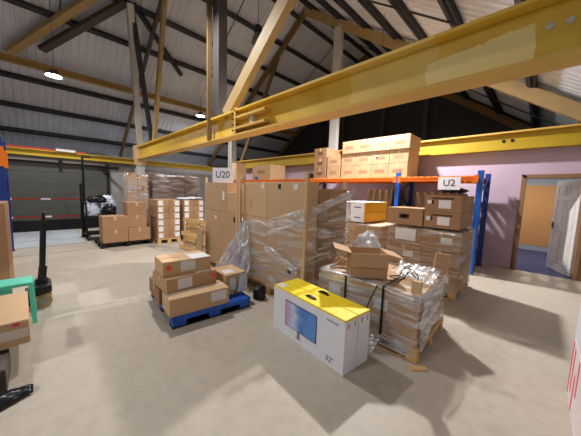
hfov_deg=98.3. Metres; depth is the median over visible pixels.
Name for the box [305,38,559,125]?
trim
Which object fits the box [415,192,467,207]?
carton
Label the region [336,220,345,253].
carton
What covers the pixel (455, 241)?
carton
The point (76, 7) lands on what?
brace
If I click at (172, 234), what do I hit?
carton
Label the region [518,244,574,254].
baseboard
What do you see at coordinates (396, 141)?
print
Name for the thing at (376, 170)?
print
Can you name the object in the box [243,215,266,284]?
carton
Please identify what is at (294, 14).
purlin
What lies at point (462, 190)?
crumpled bag
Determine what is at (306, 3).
roof purlin
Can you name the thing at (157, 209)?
carton
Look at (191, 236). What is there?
wooden pallet
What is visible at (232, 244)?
plastic wrap
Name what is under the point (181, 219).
carton
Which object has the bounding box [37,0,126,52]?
brace
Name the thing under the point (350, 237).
carton
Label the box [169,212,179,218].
carton
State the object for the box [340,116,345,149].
post
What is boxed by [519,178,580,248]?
wall
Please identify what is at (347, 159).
carton
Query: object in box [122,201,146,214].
carton
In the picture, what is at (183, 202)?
carton
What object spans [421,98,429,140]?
post
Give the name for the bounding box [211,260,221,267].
wooden pallet
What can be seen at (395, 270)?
carton
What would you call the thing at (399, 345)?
wrap
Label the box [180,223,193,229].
carton
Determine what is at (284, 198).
carton
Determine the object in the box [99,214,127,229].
carton
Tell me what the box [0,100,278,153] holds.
purlin
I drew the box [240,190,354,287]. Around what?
wrap
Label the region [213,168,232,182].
sign
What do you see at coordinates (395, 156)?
print
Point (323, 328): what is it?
box
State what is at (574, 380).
pack
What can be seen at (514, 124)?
roof truss
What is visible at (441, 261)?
flap
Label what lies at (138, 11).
brace
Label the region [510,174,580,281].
trim
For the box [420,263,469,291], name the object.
carton
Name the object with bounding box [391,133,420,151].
carton
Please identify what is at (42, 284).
jack
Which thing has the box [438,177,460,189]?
sign
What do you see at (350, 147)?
carton
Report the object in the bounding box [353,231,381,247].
clear bag
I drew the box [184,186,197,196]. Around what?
carton
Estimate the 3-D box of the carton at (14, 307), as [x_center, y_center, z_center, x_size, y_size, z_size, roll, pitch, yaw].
[-2.875,0.960,2.155,0.843,0.212,0.880,7,8,43]
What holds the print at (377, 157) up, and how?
attached to the carton at (378, 157)
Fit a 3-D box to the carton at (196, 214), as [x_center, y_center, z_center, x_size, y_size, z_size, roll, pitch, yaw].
[-3.165,-0.142,8.202,0.315,0.186,0.783,-4,8,-45]
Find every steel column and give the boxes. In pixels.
[133,145,145,174]
[228,140,236,182]
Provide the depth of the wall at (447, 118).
11.54 m
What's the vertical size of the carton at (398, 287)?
0.501 m
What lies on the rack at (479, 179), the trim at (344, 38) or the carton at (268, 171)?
the carton at (268, 171)
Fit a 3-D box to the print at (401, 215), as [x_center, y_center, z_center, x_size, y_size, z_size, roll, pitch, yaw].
[1.965,-0.035,4.350,0.001,0.090,0.170,-4,8,-45]
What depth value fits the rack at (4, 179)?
5.64 m
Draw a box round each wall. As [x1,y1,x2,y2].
[7,154,218,220]
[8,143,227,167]
[246,146,580,268]
[280,55,540,156]
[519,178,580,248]
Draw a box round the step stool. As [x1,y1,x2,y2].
[0,276,37,323]
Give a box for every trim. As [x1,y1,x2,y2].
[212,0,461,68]
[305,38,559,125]
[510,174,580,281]
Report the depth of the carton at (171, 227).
7.43 m
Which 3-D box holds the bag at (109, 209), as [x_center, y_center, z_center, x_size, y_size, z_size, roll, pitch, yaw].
[-5.543,-0.267,7.697,0.382,0.369,0.347,-4,8,-45]
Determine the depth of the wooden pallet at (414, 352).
2.56 m
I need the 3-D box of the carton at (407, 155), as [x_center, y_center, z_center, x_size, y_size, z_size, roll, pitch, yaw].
[2.966,-1.570,6.555,0.723,0.346,0.474,-4,8,-45]
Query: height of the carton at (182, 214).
0.186 m
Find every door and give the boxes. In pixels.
[8,156,109,232]
[546,179,580,276]
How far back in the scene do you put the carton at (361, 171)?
7.01 m
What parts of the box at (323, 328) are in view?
handle, yellow lid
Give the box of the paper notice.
[395,227,415,240]
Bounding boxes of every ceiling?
[0,0,364,166]
[308,0,580,127]
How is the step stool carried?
on the floor at (103, 358)
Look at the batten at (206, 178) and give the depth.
5.30 m
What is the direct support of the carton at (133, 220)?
on the carton at (135, 233)
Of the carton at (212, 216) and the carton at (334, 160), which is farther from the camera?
the carton at (334, 160)
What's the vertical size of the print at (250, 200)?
0.160 m
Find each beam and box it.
[0,52,298,136]
[137,0,580,159]
[236,123,580,168]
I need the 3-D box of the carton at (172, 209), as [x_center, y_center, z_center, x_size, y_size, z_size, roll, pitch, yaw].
[-3.682,-0.290,7.660,0.315,0.186,0.783,-4,8,-45]
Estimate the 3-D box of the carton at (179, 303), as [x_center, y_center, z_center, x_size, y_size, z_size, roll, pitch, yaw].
[-1.181,0.993,3.166,0.723,0.212,0.341,-3,8,-39]
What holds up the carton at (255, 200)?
on the carton at (262, 227)
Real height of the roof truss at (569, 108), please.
5.768 m
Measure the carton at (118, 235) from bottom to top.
0.340 m
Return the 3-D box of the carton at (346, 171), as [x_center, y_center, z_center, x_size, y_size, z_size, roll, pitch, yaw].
[1.930,-1.365,7.608,0.723,0.346,0.474,-4,8,-45]
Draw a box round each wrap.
[123,174,148,217]
[215,220,249,288]
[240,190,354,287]
[319,260,446,358]
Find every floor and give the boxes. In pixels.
[0,228,580,435]
[13,229,84,248]
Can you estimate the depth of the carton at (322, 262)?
3.61 m
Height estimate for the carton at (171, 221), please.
0.186 m
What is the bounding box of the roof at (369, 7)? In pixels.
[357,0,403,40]
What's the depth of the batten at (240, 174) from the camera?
4.24 m
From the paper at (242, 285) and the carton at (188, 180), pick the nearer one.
the paper at (242, 285)
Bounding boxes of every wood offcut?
[410,366,427,370]
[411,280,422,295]
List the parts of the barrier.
rail, rail, short post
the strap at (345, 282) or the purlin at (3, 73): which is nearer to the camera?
the strap at (345, 282)
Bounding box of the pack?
[567,303,580,435]
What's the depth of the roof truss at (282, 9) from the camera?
5.51 m
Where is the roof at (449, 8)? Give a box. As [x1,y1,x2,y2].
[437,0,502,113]
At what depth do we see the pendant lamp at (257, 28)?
7.59 m
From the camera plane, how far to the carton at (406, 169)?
6.36 m
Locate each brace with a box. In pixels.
[3,0,98,55]
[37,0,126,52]
[132,2,182,75]
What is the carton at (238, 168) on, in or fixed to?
on the rack at (479, 179)
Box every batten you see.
[205,177,207,252]
[235,176,238,266]
[238,173,241,264]
[301,172,309,280]
[343,181,346,189]
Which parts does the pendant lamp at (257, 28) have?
lamp shade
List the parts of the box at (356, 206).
yellow lid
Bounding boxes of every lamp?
[44,0,62,78]
[196,98,204,116]
[251,0,261,45]
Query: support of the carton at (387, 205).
on the carton
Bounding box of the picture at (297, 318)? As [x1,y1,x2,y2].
[285,300,315,342]
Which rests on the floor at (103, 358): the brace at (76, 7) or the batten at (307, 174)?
the batten at (307, 174)
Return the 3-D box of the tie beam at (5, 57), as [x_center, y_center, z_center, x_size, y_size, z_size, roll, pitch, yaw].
[-5.529,-4.963,10.363,17.100,0.200,0.160,-4,8,-45]
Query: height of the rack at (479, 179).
2.160 m
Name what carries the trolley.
on the floor at (103, 358)
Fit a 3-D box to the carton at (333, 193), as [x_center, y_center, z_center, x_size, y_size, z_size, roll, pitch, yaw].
[0.462,-0.206,3.888,0.232,0.477,0.500,-4,8,-45]
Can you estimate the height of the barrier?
2.470 m
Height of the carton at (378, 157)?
0.346 m
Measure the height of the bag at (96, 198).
0.229 m
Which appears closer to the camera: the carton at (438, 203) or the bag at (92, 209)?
the carton at (438, 203)
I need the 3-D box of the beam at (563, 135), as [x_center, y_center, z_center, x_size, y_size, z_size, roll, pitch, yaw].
[1.604,-2.171,8.913,0.220,0.400,13.150,-4,8,-45]
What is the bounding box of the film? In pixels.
[178,196,199,198]
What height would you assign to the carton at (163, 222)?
0.186 m
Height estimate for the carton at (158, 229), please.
0.186 m
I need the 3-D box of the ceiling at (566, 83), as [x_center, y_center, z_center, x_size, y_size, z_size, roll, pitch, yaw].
[0.717,-4.720,4.175,17.375,5.870,8.464,-4,8,-45]
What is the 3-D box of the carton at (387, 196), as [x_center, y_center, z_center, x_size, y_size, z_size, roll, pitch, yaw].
[2.651,-0.579,7.013,0.800,0.400,0.703,-4,8,-45]
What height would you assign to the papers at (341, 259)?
0.278 m
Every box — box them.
[273,281,357,376]
[287,278,369,366]
[346,201,386,211]
[346,211,385,222]
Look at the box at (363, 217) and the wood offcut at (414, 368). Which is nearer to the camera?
the wood offcut at (414, 368)
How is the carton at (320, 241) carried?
on the carton at (322, 262)
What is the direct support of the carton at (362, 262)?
on the carton at (337, 288)
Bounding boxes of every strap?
[344,274,348,298]
[366,285,377,307]
[379,270,411,333]
[390,267,418,280]
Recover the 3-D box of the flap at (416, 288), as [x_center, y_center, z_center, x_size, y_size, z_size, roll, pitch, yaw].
[1.215,0.669,2.417,0.090,0.130,0.040,8,8,43]
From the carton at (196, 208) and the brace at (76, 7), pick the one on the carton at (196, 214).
the carton at (196, 208)
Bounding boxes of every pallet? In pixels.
[94,237,152,248]
[150,236,180,243]
[151,291,249,329]
[179,217,204,251]
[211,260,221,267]
[247,277,273,297]
[369,315,443,364]
[442,279,468,300]
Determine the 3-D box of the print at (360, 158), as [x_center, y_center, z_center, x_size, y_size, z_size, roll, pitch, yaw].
[2.028,-1.633,6.980,0.001,0.090,0.260,-4,8,-45]
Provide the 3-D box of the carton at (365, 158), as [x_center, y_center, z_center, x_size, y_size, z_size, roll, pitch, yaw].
[2.283,-1.663,7.233,0.723,0.346,0.474,-4,8,-45]
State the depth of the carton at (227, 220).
4.71 m
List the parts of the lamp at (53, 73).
drop rod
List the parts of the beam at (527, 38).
plate, splice rail, splice rail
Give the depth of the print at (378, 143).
6.56 m
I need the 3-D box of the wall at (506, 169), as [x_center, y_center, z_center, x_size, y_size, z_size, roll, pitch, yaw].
[1.728,-0.817,9.139,0.120,3.050,13.330,-4,8,-45]
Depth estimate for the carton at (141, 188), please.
7.98 m
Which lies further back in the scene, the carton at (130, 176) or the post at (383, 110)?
the post at (383, 110)
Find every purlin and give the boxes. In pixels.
[0,70,289,141]
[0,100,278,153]
[0,125,247,160]
[2,0,269,97]
[113,0,301,85]
[202,0,331,73]
[299,0,372,57]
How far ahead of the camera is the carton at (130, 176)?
7.79 m
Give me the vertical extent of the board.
0.760 m
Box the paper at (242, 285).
[237,273,246,291]
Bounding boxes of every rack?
[0,137,15,251]
[233,170,490,274]
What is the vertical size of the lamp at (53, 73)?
2.052 m
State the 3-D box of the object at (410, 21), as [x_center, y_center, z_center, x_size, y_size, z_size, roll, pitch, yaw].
[0.939,-4.289,3.894,17.150,0.183,0.165,-4,8,-45]
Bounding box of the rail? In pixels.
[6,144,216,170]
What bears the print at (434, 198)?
on the carton at (438, 203)
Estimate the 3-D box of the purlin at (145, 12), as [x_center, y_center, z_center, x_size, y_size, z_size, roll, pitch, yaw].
[-3.897,-6.547,8.581,17.150,0.183,0.165,-4,8,-45]
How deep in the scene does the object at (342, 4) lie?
7.39 m
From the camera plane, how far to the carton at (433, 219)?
3.98 m
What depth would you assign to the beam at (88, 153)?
13.06 m
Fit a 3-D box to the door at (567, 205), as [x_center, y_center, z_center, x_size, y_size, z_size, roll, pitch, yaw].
[6.071,0.195,5.584,0.138,2.040,0.870,4,6,22]
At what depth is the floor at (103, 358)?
2.30 m
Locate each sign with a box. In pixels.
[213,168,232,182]
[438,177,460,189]
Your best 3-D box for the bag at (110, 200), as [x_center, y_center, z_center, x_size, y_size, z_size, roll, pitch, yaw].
[-5.757,-0.425,7.936,0.414,0.619,0.263,-4,8,-45]
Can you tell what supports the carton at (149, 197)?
on the carton
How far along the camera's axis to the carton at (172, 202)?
7.38 m
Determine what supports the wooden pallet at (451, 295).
on the floor at (103, 358)
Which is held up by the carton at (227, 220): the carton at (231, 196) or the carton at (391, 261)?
the carton at (231, 196)
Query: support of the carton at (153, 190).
on the carton at (149, 197)
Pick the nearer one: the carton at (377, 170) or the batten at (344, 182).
the batten at (344, 182)
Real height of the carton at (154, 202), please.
0.186 m
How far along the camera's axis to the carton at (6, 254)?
3.70 m
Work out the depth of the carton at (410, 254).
4.37 m
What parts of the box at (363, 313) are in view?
handle, yellow lid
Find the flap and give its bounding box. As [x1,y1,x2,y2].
[432,253,450,274]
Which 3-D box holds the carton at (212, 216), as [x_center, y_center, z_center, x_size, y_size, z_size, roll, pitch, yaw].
[-1.418,0.346,5.286,0.501,1.048,0.546,-4,8,-45]
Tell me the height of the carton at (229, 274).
0.293 m
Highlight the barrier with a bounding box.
[10,156,91,237]
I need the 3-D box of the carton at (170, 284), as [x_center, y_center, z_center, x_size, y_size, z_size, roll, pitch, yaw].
[-1.403,0.772,3.345,0.643,0.173,0.501,-4,8,-45]
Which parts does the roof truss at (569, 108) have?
king post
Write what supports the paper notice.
attached to the wrap
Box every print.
[249,199,252,208]
[359,157,367,160]
[375,169,383,172]
[376,156,384,159]
[377,142,386,145]
[392,169,402,172]
[393,154,403,158]
[395,140,405,143]
[399,213,408,218]
[431,214,452,216]
[433,197,453,199]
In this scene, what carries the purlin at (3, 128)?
attached to the roof truss at (569, 108)
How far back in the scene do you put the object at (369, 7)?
6.51 m
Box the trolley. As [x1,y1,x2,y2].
[82,201,115,240]
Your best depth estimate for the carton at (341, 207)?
3.87 m
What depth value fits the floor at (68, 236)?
7.41 m
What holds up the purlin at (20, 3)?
attached to the roof truss at (569, 108)
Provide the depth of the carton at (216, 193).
4.87 m
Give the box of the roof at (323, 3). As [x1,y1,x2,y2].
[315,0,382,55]
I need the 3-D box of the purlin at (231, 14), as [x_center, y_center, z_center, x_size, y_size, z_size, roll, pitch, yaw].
[-3.168,-7.136,7.808,17.150,0.183,0.165,-4,8,-45]
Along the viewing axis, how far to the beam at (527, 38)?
2.65 m
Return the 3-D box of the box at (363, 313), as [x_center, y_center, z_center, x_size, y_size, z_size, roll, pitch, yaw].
[0.353,1.062,2.758,0.183,0.542,1.046,-3,8,-39]
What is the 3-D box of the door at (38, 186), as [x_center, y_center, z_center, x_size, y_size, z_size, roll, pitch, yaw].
[-9.518,-0.688,7.352,6.985,2.420,0.190,-4,8,-45]
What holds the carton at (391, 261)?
on the wooden pallet at (451, 295)
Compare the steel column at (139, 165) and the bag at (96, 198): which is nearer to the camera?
the bag at (96, 198)
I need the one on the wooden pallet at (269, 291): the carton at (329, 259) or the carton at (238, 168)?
the carton at (329, 259)
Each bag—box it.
[0,384,32,410]
[87,195,106,202]
[87,203,99,215]
[100,195,115,214]
[102,203,116,214]
[253,285,265,300]
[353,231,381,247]
[441,188,468,192]
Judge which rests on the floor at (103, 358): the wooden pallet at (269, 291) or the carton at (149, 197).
the wooden pallet at (269, 291)
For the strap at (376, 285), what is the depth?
2.62 m
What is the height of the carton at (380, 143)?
0.346 m
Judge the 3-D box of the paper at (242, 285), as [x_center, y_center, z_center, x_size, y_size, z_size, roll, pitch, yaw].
[-0.682,0.912,3.578,0.160,0.280,0.041,-3,8,-38]
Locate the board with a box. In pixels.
[197,226,203,251]
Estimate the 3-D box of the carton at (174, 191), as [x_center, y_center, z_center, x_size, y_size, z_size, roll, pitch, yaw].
[-4.287,-0.973,9.096,0.513,0.384,0.950,-4,8,-45]
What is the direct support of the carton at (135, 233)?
on the pallet at (97, 241)
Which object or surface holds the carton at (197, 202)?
on the carton at (196, 208)
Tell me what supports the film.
on the carton at (183, 202)
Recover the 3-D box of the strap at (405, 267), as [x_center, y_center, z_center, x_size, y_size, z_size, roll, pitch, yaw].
[1.264,0.624,2.798,0.249,0.112,0.210,1,6,-12]
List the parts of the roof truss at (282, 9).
grey post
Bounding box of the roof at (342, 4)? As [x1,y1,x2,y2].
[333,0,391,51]
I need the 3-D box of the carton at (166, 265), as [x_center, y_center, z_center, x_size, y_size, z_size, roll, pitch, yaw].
[-1.427,0.592,3.347,0.603,0.183,0.410,-3,8,-40]
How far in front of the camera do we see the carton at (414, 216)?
4.34 m
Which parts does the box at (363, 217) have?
yellow lid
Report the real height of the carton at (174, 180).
0.384 m
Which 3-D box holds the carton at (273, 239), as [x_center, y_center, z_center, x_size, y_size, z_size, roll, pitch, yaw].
[-0.012,0.558,3.694,0.261,1.048,0.766,-4,8,-45]
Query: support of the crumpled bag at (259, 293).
on the floor at (103, 358)
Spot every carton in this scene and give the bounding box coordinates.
[0,201,14,279]
[0,291,30,349]
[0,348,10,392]
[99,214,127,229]
[99,228,127,243]
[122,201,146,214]
[123,214,146,227]
[124,172,137,201]
[128,226,149,240]
[137,174,147,225]
[144,173,168,184]
[147,185,168,196]
[148,196,168,198]
[148,199,168,205]
[148,205,168,212]
[149,211,168,219]
[149,217,168,225]
[149,223,168,232]
[149,276,161,304]
[150,230,168,238]
[153,268,215,293]
[155,250,210,276]
[162,280,228,317]
[165,199,179,205]
[167,174,183,185]
[169,186,183,196]
[169,206,179,212]
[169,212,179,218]
[169,219,179,224]
[169,225,179,231]
[169,231,179,237]
[176,199,193,205]
[180,206,193,211]
[180,212,193,217]
[180,218,193,223]
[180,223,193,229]
[184,175,197,186]
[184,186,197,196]
[189,199,203,205]
[194,206,203,211]
[194,212,203,217]
[206,183,243,211]
[206,209,218,262]
[213,265,245,294]
[219,211,242,265]
[227,192,243,212]
[232,162,245,179]
[243,182,267,217]
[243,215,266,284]
[252,164,284,179]
[266,218,316,288]
[267,182,318,222]
[313,168,326,177]
[314,148,339,158]
[314,158,327,168]
[314,257,325,285]
[315,222,327,259]
[317,189,328,222]
[321,265,369,305]
[326,222,336,256]
[326,255,334,267]
[327,155,341,166]
[327,167,340,177]
[328,189,338,219]
[333,242,403,279]
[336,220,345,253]
[337,190,346,220]
[341,153,355,165]
[341,166,355,177]
[342,140,357,153]
[345,220,361,243]
[354,221,393,248]
[355,165,370,177]
[356,152,371,165]
[357,138,373,152]
[362,275,431,347]
[367,189,403,204]
[371,164,388,176]
[372,150,389,164]
[373,136,390,150]
[386,205,402,219]
[387,206,424,226]
[387,266,443,328]
[388,163,417,176]
[388,224,429,246]
[388,242,420,264]
[389,148,418,164]
[389,259,414,268]
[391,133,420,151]
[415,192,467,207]
[420,246,471,272]
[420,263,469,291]
[421,227,473,253]
[423,211,472,230]
[425,195,474,212]
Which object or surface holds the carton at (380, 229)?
on the carton
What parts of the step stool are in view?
panel, seat, leg, leg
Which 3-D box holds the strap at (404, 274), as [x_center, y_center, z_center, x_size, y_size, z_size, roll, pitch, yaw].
[1.292,0.927,2.956,0.026,0.512,1.022,8,8,43]
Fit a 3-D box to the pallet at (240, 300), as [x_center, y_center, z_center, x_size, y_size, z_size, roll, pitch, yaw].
[-1.321,1.119,3.615,1.000,0.140,1.200,-3,8,-39]
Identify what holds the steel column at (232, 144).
on the floor at (103, 358)
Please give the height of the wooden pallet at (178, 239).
0.138 m
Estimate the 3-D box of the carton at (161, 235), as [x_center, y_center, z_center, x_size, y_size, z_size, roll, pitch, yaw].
[-3.931,0.465,7.513,0.315,0.186,0.783,-4,8,-45]
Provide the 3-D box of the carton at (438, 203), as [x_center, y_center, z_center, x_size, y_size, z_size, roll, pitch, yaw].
[2.719,-0.250,4.274,0.941,0.264,0.513,-4,8,-45]
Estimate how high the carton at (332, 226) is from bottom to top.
0.517 m
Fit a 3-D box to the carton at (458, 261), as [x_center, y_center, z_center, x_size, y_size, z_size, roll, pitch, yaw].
[2.689,0.645,4.339,0.903,0.306,0.555,-4,8,-45]
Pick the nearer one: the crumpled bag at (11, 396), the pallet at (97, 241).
the crumpled bag at (11, 396)
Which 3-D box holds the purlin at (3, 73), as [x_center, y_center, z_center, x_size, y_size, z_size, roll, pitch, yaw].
[-6.085,-4.778,10.898,17.150,0.183,0.165,-4,8,-45]
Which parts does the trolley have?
post, post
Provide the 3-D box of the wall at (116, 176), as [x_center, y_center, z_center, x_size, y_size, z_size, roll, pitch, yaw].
[-5.900,-1.049,11.012,17.300,2.620,0.120,-4,8,-45]
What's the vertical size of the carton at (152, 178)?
0.384 m
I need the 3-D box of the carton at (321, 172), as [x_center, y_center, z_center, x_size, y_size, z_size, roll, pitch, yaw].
[1.182,-1.451,8.337,0.703,0.316,0.500,-4,8,-45]
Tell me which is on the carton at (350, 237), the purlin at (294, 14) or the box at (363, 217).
the box at (363, 217)
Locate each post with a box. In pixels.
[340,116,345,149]
[379,108,385,136]
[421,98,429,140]
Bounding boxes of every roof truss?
[119,0,296,156]
[207,7,580,165]
[275,55,531,156]
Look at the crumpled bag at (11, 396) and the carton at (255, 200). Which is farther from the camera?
the carton at (255, 200)
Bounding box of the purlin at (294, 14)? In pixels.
[271,0,358,62]
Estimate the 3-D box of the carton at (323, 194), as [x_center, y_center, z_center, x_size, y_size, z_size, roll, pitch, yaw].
[0.296,-0.195,3.723,0.232,0.477,0.500,-4,8,-45]
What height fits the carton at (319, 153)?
0.316 m
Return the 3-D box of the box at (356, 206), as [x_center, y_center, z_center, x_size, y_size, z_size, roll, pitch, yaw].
[1.587,-0.256,5.407,0.962,0.196,0.570,-4,8,-45]
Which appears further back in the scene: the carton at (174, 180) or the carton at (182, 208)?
the carton at (174, 180)
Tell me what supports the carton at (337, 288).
on the wooden pallet at (414, 352)
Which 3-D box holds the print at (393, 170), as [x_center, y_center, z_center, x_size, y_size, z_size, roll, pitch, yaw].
[2.696,-1.195,6.342,0.001,0.090,0.260,-4,8,-45]
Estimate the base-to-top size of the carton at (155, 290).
0.202 m
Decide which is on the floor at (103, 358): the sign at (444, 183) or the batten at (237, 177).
the batten at (237, 177)
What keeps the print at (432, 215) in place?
on the carton at (433, 219)
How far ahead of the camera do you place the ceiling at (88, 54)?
9.69 m
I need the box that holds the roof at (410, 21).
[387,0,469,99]
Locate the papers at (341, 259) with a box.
[331,242,349,266]
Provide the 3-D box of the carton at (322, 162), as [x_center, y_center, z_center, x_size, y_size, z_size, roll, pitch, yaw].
[1.193,-1.766,8.304,0.703,0.316,0.500,-4,8,-45]
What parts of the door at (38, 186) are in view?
head rail, post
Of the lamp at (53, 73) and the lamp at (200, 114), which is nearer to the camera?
the lamp at (53, 73)
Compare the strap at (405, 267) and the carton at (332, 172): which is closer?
the strap at (405, 267)
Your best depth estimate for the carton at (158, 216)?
7.21 m
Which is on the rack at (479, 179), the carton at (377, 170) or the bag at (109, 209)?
the carton at (377, 170)
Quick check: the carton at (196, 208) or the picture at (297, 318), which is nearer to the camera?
the picture at (297, 318)
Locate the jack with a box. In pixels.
[25,211,52,307]

